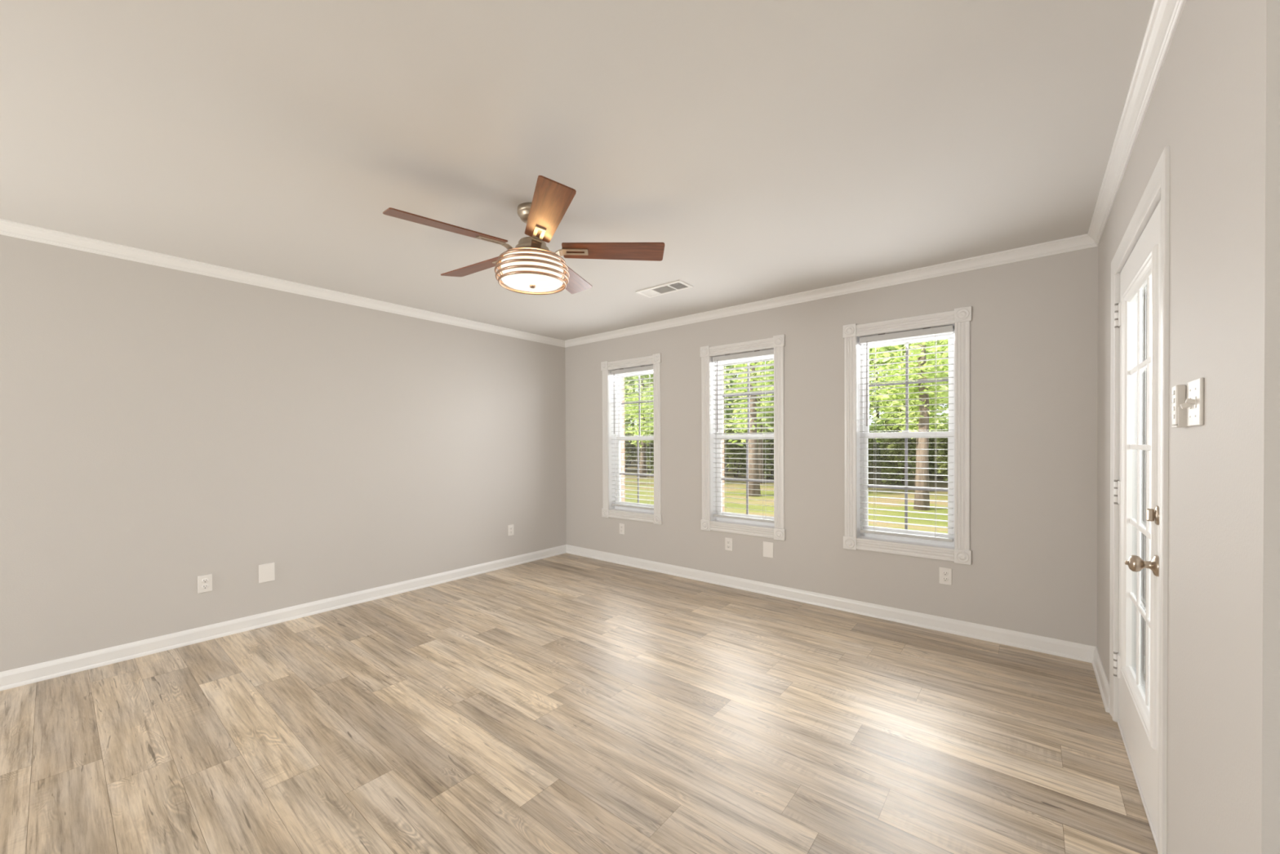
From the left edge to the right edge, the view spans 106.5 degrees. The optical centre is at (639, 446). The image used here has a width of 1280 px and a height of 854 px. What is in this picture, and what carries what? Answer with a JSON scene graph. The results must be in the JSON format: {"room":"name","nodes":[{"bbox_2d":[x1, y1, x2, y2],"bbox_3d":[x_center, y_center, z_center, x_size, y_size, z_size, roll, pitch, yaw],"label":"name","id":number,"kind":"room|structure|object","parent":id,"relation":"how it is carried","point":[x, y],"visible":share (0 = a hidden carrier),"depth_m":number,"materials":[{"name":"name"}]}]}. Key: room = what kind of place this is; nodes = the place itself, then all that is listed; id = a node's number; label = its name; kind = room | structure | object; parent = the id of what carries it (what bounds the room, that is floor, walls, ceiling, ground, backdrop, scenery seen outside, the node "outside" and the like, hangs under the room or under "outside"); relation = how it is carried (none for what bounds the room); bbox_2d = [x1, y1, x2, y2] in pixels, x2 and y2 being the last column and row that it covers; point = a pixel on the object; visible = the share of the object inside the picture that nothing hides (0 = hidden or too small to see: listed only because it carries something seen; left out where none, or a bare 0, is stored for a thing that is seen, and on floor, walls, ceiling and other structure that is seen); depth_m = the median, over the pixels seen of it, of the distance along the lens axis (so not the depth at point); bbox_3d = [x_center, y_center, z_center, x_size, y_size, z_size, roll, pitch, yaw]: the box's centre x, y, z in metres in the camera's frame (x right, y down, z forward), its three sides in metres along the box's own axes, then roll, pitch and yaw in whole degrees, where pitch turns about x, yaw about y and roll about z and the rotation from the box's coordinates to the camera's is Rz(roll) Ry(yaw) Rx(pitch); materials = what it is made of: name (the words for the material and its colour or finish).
{"room":"empty living room","nodes":[
{"label":"empty living room","id":0,"kind":"room"},
{"bbox_2d":[0,234,566,671],"bbox_3d":[-3.148,-0.005,2.805,0.150,2.528,7.086,0,1,39],"label":"wall","id":1,"kind":"structure","parent":0,"point":[162,428],"depth_m":3.18,"materials":[{"name":"grey paint"}]},
{"bbox_2d":[197,573,212,593],"bbox_3d":[-2.813,0.889,3.092,0.011,0.109,0.070,0,1,39],"label":"wall outlet","id":2,"kind":"object","parent":1,"relation":"attached to","point":[204,583],"visible":1,"depth_m":3.09,"materials":[{"name":"white plastic"}]},
{"bbox_2d":[201,578,208,582],"bbox_3d":[-2.811,0.869,3.090,0.005,0.029,0.034,0,1,39],"label":"receptacle","id":3,"kind":"object","parent":2,"relation":"attached to","point":[203,580],"depth_m":3.09,"materials":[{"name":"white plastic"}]},
{"bbox_2d":[201,584,208,589],"bbox_3d":[-2.811,0.908,3.090,0.005,0.029,0.034,0,1,39],"label":"receptacle","id":4,"kind":"object","parent":2,"relation":"attached to","point":[203,586],"depth_m":3.09,"materials":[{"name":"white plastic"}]},
{"bbox_2d":[258,562,275,582],"bbox_3d":[-2.611,0.885,3.344,0.007,0.127,0.091,0,1,39],"label":"blank plate","id":5,"kind":"object","parent":1,"relation":"attached to","point":[266,571],"visible":1,"depth_m":3.34,"materials":[{"name":"white plastic"}]},
{"bbox_2d":[0,218,564,347],"bbox_3d":[-3.030,-1.136,2.792,0.047,0.068,6.936,0,1,39],"label":"crown molding","id":6,"kind":"structure","parent":1,"relation":"attached to","point":[7,228],"depth_m":3.18,"materials":[{"name":"white paint"}]},
{"bbox_2d":[0,544,566,690],"bbox_3d":[-3.027,1.212,2.820,0.022,0.092,6.936,0,1,39],"label":"baseboard","id":7,"kind":"structure","parent":1,"relation":"attached to","point":[11,678],"depth_m":3.18,"materials":[{"name":"white paint"}]},
{"bbox_2d":[507,524,513,535],"bbox_3d":[-1.328,0.863,4.920,0.011,0.109,0.070,0,1,39],"label":"wall outlet","id":8,"kind":"object","parent":1,"relation":"attached to","point":[510,527],"visible":1,"depth_m":4.92,"materials":[{"name":"white plastic"}]},
{"bbox_2d":[0,0,1154,340],"bbox_3d":[-0.120,-1.224,0.434,7.837,0.120,7.246,0,1,39],"label":"ceiling","id":9,"kind":"structure","parent":0,"point":[772,148],"depth_m":1.80,"materials":[{"name":"white paint"}]},
{"bbox_2d":[382,175,664,294],"bbox_3d":[-0.568,-0.984,2.388,1.257,0.388,1.278,0,1,39],"label":"ceiling fan","id":10,"kind":"object","parent":9,"relation":"hanging from","point":[531,266],"visible":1,"depth_m":2.27,"materials":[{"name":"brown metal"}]},
{"bbox_2d":[635,280,693,297],"bbox_3d":[0.181,-1.187,3.618,0.410,0.010,0.180,0,1,39],"label":"ceiling vent","id":11,"kind":"object","parent":9,"relation":"in","point":[678,285],"visible":1,"depth_m":3.60,"materials":[{"name":"white metal"}]},
{"bbox_2d":[0,552,1157,853],"bbox_3d":[-0.142,1.344,0.413,7.937,0.160,7.236,0,1,39],"label":"floor","id":12,"kind":"structure","parent":0,"point":[566,703],"depth_m":2.07,"materials":[{"name":"brown wood"}]},
{"bbox_2d":[620,366,724,511],"bbox_3d":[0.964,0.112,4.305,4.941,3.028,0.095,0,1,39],"label":"window frame","id":13,"kind":"structure","parent":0,"point":[622,460],"depth_m":5.25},
{"bbox_2d":[564,246,1097,646],"bbox_3d":[0.935,-0.037,4.150,4.791,2.528,0.150,0,1,39],"label":"wall","id":14,"kind":"structure","parent":0,"point":[1033,570],"depth_m":3.17,"materials":[{"name":"grey paint"}]},
{"bbox_2d":[619,523,624,534],"bbox_3d":[-0.189,0.859,4.970,0.070,0.109,0.011,0,1,39],"label":"wall outlet","id":15,"kind":"object","parent":14,"relation":"attached to","point":[621,525],"visible":1,"depth_m":4.96,"materials":[{"name":"white plastic"}]},
{"bbox_2d":[600,353,662,524],"bbox_3d":[-0.049,-0.072,4.948,0.788,1.661,0.202,0,1,39],"label":"window","id":16,"kind":"structure","parent":14,"relation":"in","point":[655,516],"depth_m":5.05,"materials":[{"name":"white paint"}]},
{"bbox_2d":[610,364,653,510],"bbox_3d":[-0.069,-0.088,4.923,0.580,1.443,0.071,0,1,39],"label":"blind","id":17,"kind":"object","parent":16,"relation":"attached to","point":[642,368],"visible":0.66,"depth_m":4.93,"materials":[{"name":"grey plastic"}]},
{"bbox_2d":[619,440,653,502],"bbox_3d":[-0.019,0.267,4.985,0.512,0.663,0.007,0,1,39],"label":"grille","id":18,"kind":"object","parent":16,"relation":"attached to","point":[637,441],"depth_m":4.98,"materials":[{"name":"grey"}]},
{"bbox_2d":[621,375,653,435],"bbox_3d":[-0.005,-0.429,5.001,0.512,0.648,0.007,0,1,39],"label":"grille","id":19,"kind":"object","parent":16,"relation":"attached to","point":[639,415],"depth_m":5.00,"materials":[{"name":"grey"}]},
{"bbox_2d":[724,537,732,551],"bbox_3d":[0.776,0.858,4.186,0.070,0.109,0.011,0,1,39],"label":"wall outlet","id":20,"kind":"object","parent":14,"relation":"attached to","point":[728,541],"visible":1,"depth_m":4.18,"materials":[{"name":"white plastic"}]},
{"bbox_2d":[700,334,785,540],"bbox_3d":[0.913,-0.071,4.166,0.788,1.661,0.202,0,1,39],"label":"window","id":21,"kind":"structure","parent":14,"relation":"in","point":[776,530],"depth_m":4.20,"materials":[{"name":"white paint"}]},
{"bbox_2d":[712,348,773,523],"bbox_3d":[0.893,-0.087,4.141,0.580,1.443,0.071,0,1,39],"label":"blind","id":22,"kind":"object","parent":21,"relation":"attached to","point":[757,353],"visible":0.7,"depth_m":4.14,"materials":[{"name":"grey plastic"}]},
{"bbox_2d":[721,439,773,514],"bbox_3d":[0.943,0.269,4.203,0.512,0.663,0.007,0,1,39],"label":"grille","id":23,"kind":"object","parent":21,"relation":"attached to","point":[747,440],"depth_m":4.20,"materials":[{"name":"grey"}]},
{"bbox_2d":[722,363,773,432],"bbox_3d":[0.957,-0.427,4.219,0.512,0.648,0.007,0,1,39],"label":"grille","id":24,"kind":"object","parent":21,"relation":"attached to","point":[748,364],"depth_m":4.22,"materials":[{"name":"grey wood"}]},
{"bbox_2d":[763,541,773,558],"bbox_3d":[1.062,0.856,3.957,0.091,0.127,0.007,0,1,39],"label":"blank plate","id":25,"kind":"object","parent":14,"relation":"attached to","point":[768,547],"visible":1,"depth_m":3.95,"materials":[{"name":"white plastic"}]},
{"bbox_2d":[566,544,1095,662],"bbox_3d":[0.867,1.182,4.109,4.441,0.092,0.022,0,1,39],"label":"baseboard","id":26,"kind":"structure","parent":14,"relation":"attached to","point":[1079,651],"depth_m":3.44,"materials":[{"name":"white paint"}]},
{"bbox_2d":[564,0,1186,347],"bbox_3d":[1.272,-1.152,2.147,7.537,0.068,2.512,0,1,39],"label":"crown molding","id":27,"kind":"structure","parent":14,"relation":"attached to","point":[1084,241],"depth_m":2.71,"materials":[{"name":"white paint"}]},
{"bbox_2d":[842,306,971,564],"bbox_3d":[1.876,-0.069,3.384,0.788,1.661,0.202,0,1,39],"label":"window","id":28,"kind":"structure","parent":14,"relation":"in","point":[958,551],"depth_m":3.35,"materials":[{"name":"white paint"}]},
{"bbox_2d":[859,324,953,542],"bbox_3d":[1.856,-0.085,3.359,0.580,1.443,0.071,0,1,39],"label":"blind","id":29,"kind":"object","parent":28,"relation":"attached to","point":[927,331],"visible":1,"depth_m":3.32,"materials":[{"name":"grey plastic"}]},
{"bbox_2d":[867,438,947,528],"bbox_3d":[1.905,0.271,3.421,0.512,0.663,0.007,0,1,39],"label":"window pane","id":30,"kind":"object","parent":28,"relation":"attached to","point":[905,489],"depth_m":3.42,"materials":[{"name":"grey"}]},
{"bbox_2d":[868,342,948,430],"bbox_3d":[1.920,-0.425,3.437,0.512,0.648,0.007,0,1,39],"label":"grille","id":31,"kind":"object","parent":28,"relation":"attached to","point":[906,383],"depth_m":3.44,"materials":[{"name":"grey wood"}]},
{"bbox_2d":[939,567,951,585],"bbox_3d":[2.026,0.862,3.171,0.070,0.109,0.011,0,1,39],"label":"wall outlet","id":32,"kind":"object","parent":14,"relation":"attached to","point":[945,574],"visible":1,"depth_m":3.17,"materials":[{"name":"white plastic"}]},
{"bbox_2d":[942,571,948,575],"bbox_3d":[2.024,0.842,3.169,0.034,0.029,0.005,0,1,39],"label":"receptacle","id":33,"kind":"object","parent":32,"relation":"attached to","point":[944,573],"depth_m":3.17,"materials":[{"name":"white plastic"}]},
{"bbox_2d":[942,577,948,581],"bbox_3d":[2.024,0.881,3.169,0.034,0.029,0.005,0,1,39],"label":"receptacle","id":34,"kind":"object","parent":32,"relation":"attached to","point":[944,579],"depth_m":3.17,"materials":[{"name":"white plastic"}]},
{"bbox_2d":[1097,0,1279,853],"bbox_3d":[1.873,-0.021,1.704,0.150,2.528,2.464,0,1,39],"label":"wall","id":35,"kind":"structure","parent":0,"point":[1215,100],"depth_m":0.99,"materials":[{"name":"grey paint"}]},
{"bbox_2d":[1092,646,1109,712],"bbox_3d":[1.805,1.197,1.760,0.022,0.092,2.487,0,1,39],"label":"baseboard","id":36,"kind":"structure","parent":35,"relation":"attached to","point":[1100,675],"depth_m":2.42,"materials":[{"name":"white paint"}]},
{"bbox_2d":[1109,145,1169,853],"bbox_3d":[1.884,0.200,1.728,0.262,2.085,1.115,0,1,39],"label":"door","id":37,"kind":"structure","parent":35,"relation":"in","point":[1140,264],"depth_m":1.76,"materials":[{"name":"white paint"}]},
{"bbox_2d":[1128,276,1151,706],"bbox_3d":[1.844,0.156,1.751,0.009,1.523,0.554,0,1,39],"label":"window pane","id":38,"kind":"object","parent":37,"relation":"attached to","point":[1140,293],"depth_m":1.82,"materials":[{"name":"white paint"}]},
{"bbox_2d":[1171,384,1187,427],"bbox_3d":[1.344,-0.099,1.190,0.024,0.105,0.052,0,1,39],"label":"remote","id":39,"kind":"object","parent":35,"relation":"attached to","point":[1179,391],"visible":0.91,"depth_m":1.18,"materials":[{"name":"white plastic"}]},
{"bbox_2d":[1180,377,1204,426],"bbox_3d":[1.285,-0.101,1.117,0.022,0.107,0.116,0,1,39],"label":"light switch","id":40,"kind":"object","parent":35,"relation":"attached to","point":[1194,402],"visible":1,"depth_m":1.10,"materials":[{"name":"white plastic"}]},
{"label":"outside","id":41,"kind":"structure","parent":0,"visible":0},
{"bbox_2d":[624,449,947,533],"bbox_3d":[28.199,1.196,50.572,120.000,0.300,105.964,0,1,39],"label":"lawn","id":42,"kind":"structure","parent":41,"point":[931,477],"depth_m":13.27,"materials":[{"name":"green plant"}]},
{"bbox_2d":[624,376,635,431],"bbox_3d":[-1.489,-3.199,29.158,2.668,9.255,2.645,0,1,39],"label":"tree","id":43,"kind":"object","parent":42,"relation":"on","point":[631,377],"visible":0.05,"depth_m":28.65,"materials":[{"name":"green plant"}]},
{"bbox_2d":[624,429,637,471],"bbox_3d":[-0.822,0.178,26.012,1.447,2.555,1.430,0,1,39],"label":"shrub","id":44,"kind":"object","parent":42,"relation":"on","point":[628,452],"visible":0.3,"depth_m":25.63,"materials":[{"name":"green plant"}]},
{"bbox_2d":[624,376,648,459],"bbox_3d":[-0.604,-5.036,43.872,4.256,12.671,4.396,0,1,39],"label":"tree","id":45,"kind":"object","parent":42,"relation":"on","point":[627,421],"visible":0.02,"depth_m":43.06,"materials":[{"name":"green plant"}]},
{"bbox_2d":[624,373,653,477],"bbox_3d":[0.116,-2.227,22.108,2.326,7.416,2.368,0,0,11],"label":"tree","id":46,"kind":"object","parent":42,"relation":"on","point":[642,453],"visible":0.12,"depth_m":21.87,"materials":[{"name":"green plant"}]},
{"bbox_2d":[624,376,653,441],"bbox_3d":[-0.881,-3.843,18.107,3.961,10.726,3.933,0,1,28],"label":"shade tree","id":47,"kind":"object","parent":42,"relation":"on","point":[634,411],"visible":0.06,"depth_m":18.07,"materials":[{"name":"green plant"}]},
{"bbox_2d":[636,426,653,473],"bbox_3d":[0.501,0.134,24.917,1.444,2.648,1.433,0,1,39],"label":"shrub","id":48,"kind":"object","parent":42,"relation":"on","point":[648,464],"visible":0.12,"depth_m":24.66,"materials":[{"name":"green plant"}]},
{"bbox_2d":[640,374,653,447],"bbox_3d":[1.125,-2.956,27.559,2.689,8.773,2.648,0,1,39],"label":"tree","id":49,"kind":"object","parent":42,"relation":"on","point":[651,419],"visible":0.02,"depth_m":26.89,"materials":[{"name":"green plant"}]},
{"bbox_2d":[724,365,727,431],"bbox_3d":[2.523,-1.929,20.155,2.383,6.830,2.364,0,1,39],"label":"tree","id":50,"kind":"object","parent":42,"relation":"on","point":[724,366],"visible":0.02,"depth_m":19.81,"materials":[{"name":"green plant"}]},
{"bbox_2d":[724,365,734,427],"bbox_3d":[4.498,-4.141,31.630,3.501,11.039,3.491,0,1,39],"label":"tree","id":51,"kind":"object","parent":42,"relation":"on","point":[730,366],"visible":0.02,"depth_m":31.21,"materials":[{"name":"green plant"}]},
{"bbox_2d":[724,364,744,442],"bbox_3d":[7.147,-4.752,37.104,4.297,12.139,4.272,0,1,39],"label":"tree","id":52,"kind":"object","parent":42,"relation":"on","point":[735,375],"visible":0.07,"depth_m":36.01,"materials":[{"name":"green plant"}]},
{"bbox_2d":[724,419,746,477],"bbox_3d":[4.334,0.104,21.772,1.372,2.722,1.381,0,1,33],"label":"shrub","id":53,"kind":"object","parent":42,"relation":"on","point":[726,441],"visible":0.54,"depth_m":21.50,"materials":[{"name":"green plant"}]},
{"bbox_2d":[724,360,773,496],"bbox_3d":[3.289,-4.344,14.247,3.838,11.755,4.032,0,1,39],"label":"shade tree","id":54,"kind":"object","parent":42,"relation":"on","point":[757,492],"visible":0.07,"depth_m":14.17,"materials":[{"name":"green plant"}]},
{"bbox_2d":[730,360,773,483],"bbox_3d":[4.673,-2.039,18.555,2.399,7.054,2.334,0,1,39],"label":"tree","id":55,"kind":"object","parent":42,"relation":"on","point":[771,409],"visible":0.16,"depth_m":18.46,"materials":[{"name":"green plant"}]},
{"bbox_2d":[737,365,768,407],"bbox_3d":[7.571,-3.675,29.022,3.440,10.118,3.612,0,1,39],"label":"tree","id":56,"kind":"object","parent":42,"relation":"on","point":[740,371],"visible":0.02,"depth_m":29.13,"materials":[{"name":"green plant"}]},
{"bbox_2d":[735,361,773,445],"bbox_3d":[5.876,-2.977,23.490,2.636,8.833,2.617,0,1,39],"label":"tree","id":57,"kind":"object","parent":42,"relation":"on","point":[772,420],"visible":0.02,"depth_m":23.08,"materials":[{"name":"green plant"}]},
{"bbox_2d":[762,419,773,479],"bbox_3d":[5.669,0.155,20.725,1.436,2.626,1.440,0,1,39],"label":"shrub","id":58,"kind":"object","parent":42,"relation":"on","point":[765,446],"visible":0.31,"depth_m":20.40,"materials":[{"name":"green plant"}]},
{"bbox_2d":[867,430,873,466],"bbox_3d":[8.289,0.129,18.579,1.408,2.689,1.412,0,1,39],"label":"shrub","id":59,"kind":"object","parent":42,"relation":"on","point":[869,446],"visible":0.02,"depth_m":18.21,"materials":[{"name":"green plant"}]},
{"bbox_2d":[867,431,882,469],"bbox_3d":[13.274,0.199,27.820,2.213,2.453,2.025,0,1,39],"label":"shrub","id":60,"kind":"object","parent":42,"relation":"on","point":[873,465],"visible":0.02,"depth_m":27.42,"materials":[{"name":"green plant"}]},
{"bbox_2d":[869,347,891,466],"bbox_3d":[15.207,-4.751,30.665,4.377,12.165,4.238,0,1,39],"label":"tree","id":61,"kind":"object","parent":42,"relation":"on","point":[876,404],"visible":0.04,"depth_m":29.83,"materials":[{"name":"green plant"}]},
{"bbox_2d":[869,430,897,474],"bbox_3d":[11.443,0.188,22.254,1.946,2.476,1.721,0,1,14],"label":"shrub","id":62,"kind":"object","parent":42,"relation":"on","point":[877,451],"visible":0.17,"depth_m":22.07,"materials":[{"name":"green plant"}]},
{"bbox_2d":[879,413,917,485],"bbox_3d":[9.569,0.135,17.563,1.422,2.680,1.396,0,1,39],"label":"shrub","id":63,"kind":"object","parent":42,"relation":"on","point":[889,446],"visible":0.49,"depth_m":17.43,"materials":[{"name":"green plant"}]},
{"bbox_2d":[869,342,936,472],"bbox_3d":[10.815,-2.623,19.630,2.417,8.143,2.627,-1,1,-31],"label":"tree","id":64,"kind":"object","parent":42,"relation":"on","point":[875,428],"visible":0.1,"depth_m":19.88,"materials":[{"name":"green plant"}]},
{"bbox_2d":[869,337,948,510],"bbox_3d":[6.673,-4.240,11.195,4.148,11.566,3.817,0,0,0],"label":"shade tree","id":65,"kind":"object","parent":42,"relation":"on","point":[922,428],"visible":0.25,"depth_m":11.16,"materials":[{"name":"green plant"}]},
{"bbox_2d":[881,339,948,491],"bbox_3d":[8.993,-2.163,15.270,2.362,7.314,2.347,0,1,39],"label":"tree","id":66,"kind":"object","parent":42,"relation":"on","point":[887,348],"visible":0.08,"depth_m":15.18,"materials":[{"name":"green plant"}]},
{"bbox_2d":[910,340,948,473],"bbox_3d":[14.410,-3.372,23.587,3.609,9.536,3.571,0,1,39],"label":"tree","id":67,"kind":"object","parent":42,"relation":"on","point":[940,353],"visible":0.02,"depth_m":22.68,"materials":[{"name":"green plant"}]},
{"bbox_2d":[928,420,948,477],"bbox_3d":[13.100,0.107,20.791,1.823,2.646,1.950,-1,1,-29],"label":"shrub","id":68,"kind":"object","parent":42,"relation":"on","point":[931,452],"visible":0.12,"depth_m":20.77,"materials":[{"name":"green plant"}]},
{"bbox_2d":[932,422,948,480],"bbox_3d":[10.909,0.331,16.477,1.420,2.294,1.455,0,1,39],"label":"shrub","id":69,"kind":"object","parent":42,"relation":"on","point":[940,446],"visible":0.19,"depth_m":16.48,"materials":[{"name":"green plant"}]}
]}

